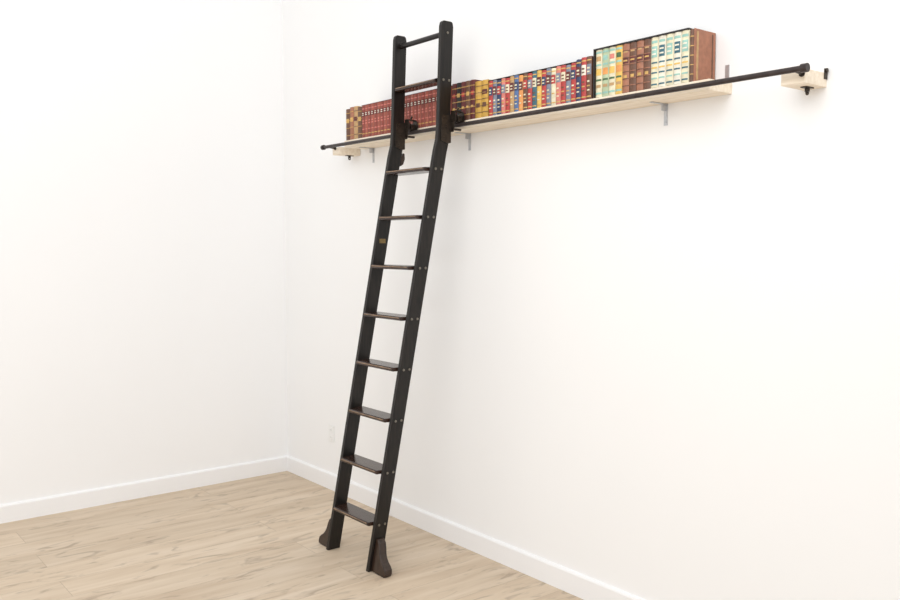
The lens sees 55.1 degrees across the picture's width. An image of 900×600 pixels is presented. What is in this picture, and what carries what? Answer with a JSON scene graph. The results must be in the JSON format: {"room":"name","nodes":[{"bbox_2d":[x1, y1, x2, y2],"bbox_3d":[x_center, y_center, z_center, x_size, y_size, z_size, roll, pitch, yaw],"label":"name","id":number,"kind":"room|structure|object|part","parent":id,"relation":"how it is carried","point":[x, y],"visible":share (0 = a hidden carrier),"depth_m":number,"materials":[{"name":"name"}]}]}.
{"room":"library","nodes":[
{"label":"library","id":0,"kind":"room"},
{"bbox_2d":[0,0,287,504],"bbox_3d":[-3.780,-0.685,4.300,6.500,4.220,0.120,-3,5,-39],"label":"wall","id":1,"kind":"structure","parent":0,"point":[143,278],"depth_m":5.64,"materials":[{"name":"paint"}]},
{"bbox_2d":[0,455,287,523],"bbox_3d":[-3.738,1.348,4.386,6.500,0.112,0.016,-3,5,-39],"label":"baseboard","id":2,"kind":"structure","parent":1,"relation":"attached to","point":[21,510],"depth_m":5.71,"materials":[{"name":"paint"}]},
{"bbox_2d":[0,471,582,599],"bbox_3d":[-1.391,1.657,1.562,6.620,0.120,7.620,-3,5,-39],"label":"floor","id":3,"kind":"structure","parent":0,"point":[253,538],"depth_m":4.68,"materials":[{"name":"brown wood"}]},
{"bbox_2d":[319,20,464,577],"bbox_3d":[-0.339,-0.015,4.617,0.473,2.800,0.748,-3,5,-39],"label":"library ladder","id":4,"kind":"object","parent":3,"relation":"on","point":[377,562],"visible":1,"depth_m":4.47,"materials":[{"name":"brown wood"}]},
{"bbox_3d":[-0.146,-1.352,4.495,0.027,0.027,0.408,-3,5,-39],"label":"rod","id":5,"kind":"part","parent":4,"relation":"part of","materials":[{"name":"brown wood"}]},
{"bbox_2d":[282,0,899,599],"bbox_3d":[1.147,-0.626,3.441,0.120,4.220,7.620,-3,5,-39],"label":"wall","id":6,"kind":"structure","parent":0,"point":[653,360],"depth_m":3.82,"materials":[{"name":"paint"}]},
{"bbox_2d":[328,425,333,442],"bbox_3d":[-0.812,0.912,5.897,0.010,0.115,0.070,-3,5,-39],"label":"wall outlet","id":7,"kind":"object","parent":6,"relation":"attached to","point":[330,427],"visible":1,"depth_m":5.89,"materials":[{"name":"plastic"}]},
{"bbox_2d":[287,455,644,599],"bbox_3d":[1.131,1.409,3.491,0.016,0.112,7.500,-3,5,-39],"label":"baseboard","id":8,"kind":"structure","parent":6,"relation":"attached to","point":[577,584],"depth_m":4.68,"materials":[{"name":"paint"}]},
{"bbox_2d":[344,65,731,162],"bbox_3d":[0.226,-0.887,4.361,0.150,0.205,2.630,-3,5,-39],"label":"wall shelf","id":9,"kind":"object","parent":6,"relation":"attached to","point":[663,100],"visible":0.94,"depth_m":3.86,"materials":[{"name":"beige wood"}]},
{"bbox_2d":[346,28,715,140],"bbox_3d":[0.204,-1.024,4.374,0.144,0.208,2.544,-3,5,-39],"label":"books","id":10,"kind":"object","parent":9,"relation":"on","point":[685,55],"visible":0.88,"depth_m":3.83,"materials":[{"name":"paper"}]},
{"bbox_2d":[320,63,828,159],"bbox_3d":[0.274,-0.855,4.259,0.206,0.104,3.245,-3,5,-39],"label":"ladder rail","id":11,"kind":"object","parent":6,"relation":"attached to","point":[801,77],"visible":1,"depth_m":3.37,"materials":[{"name":"black metal"}]}
]}

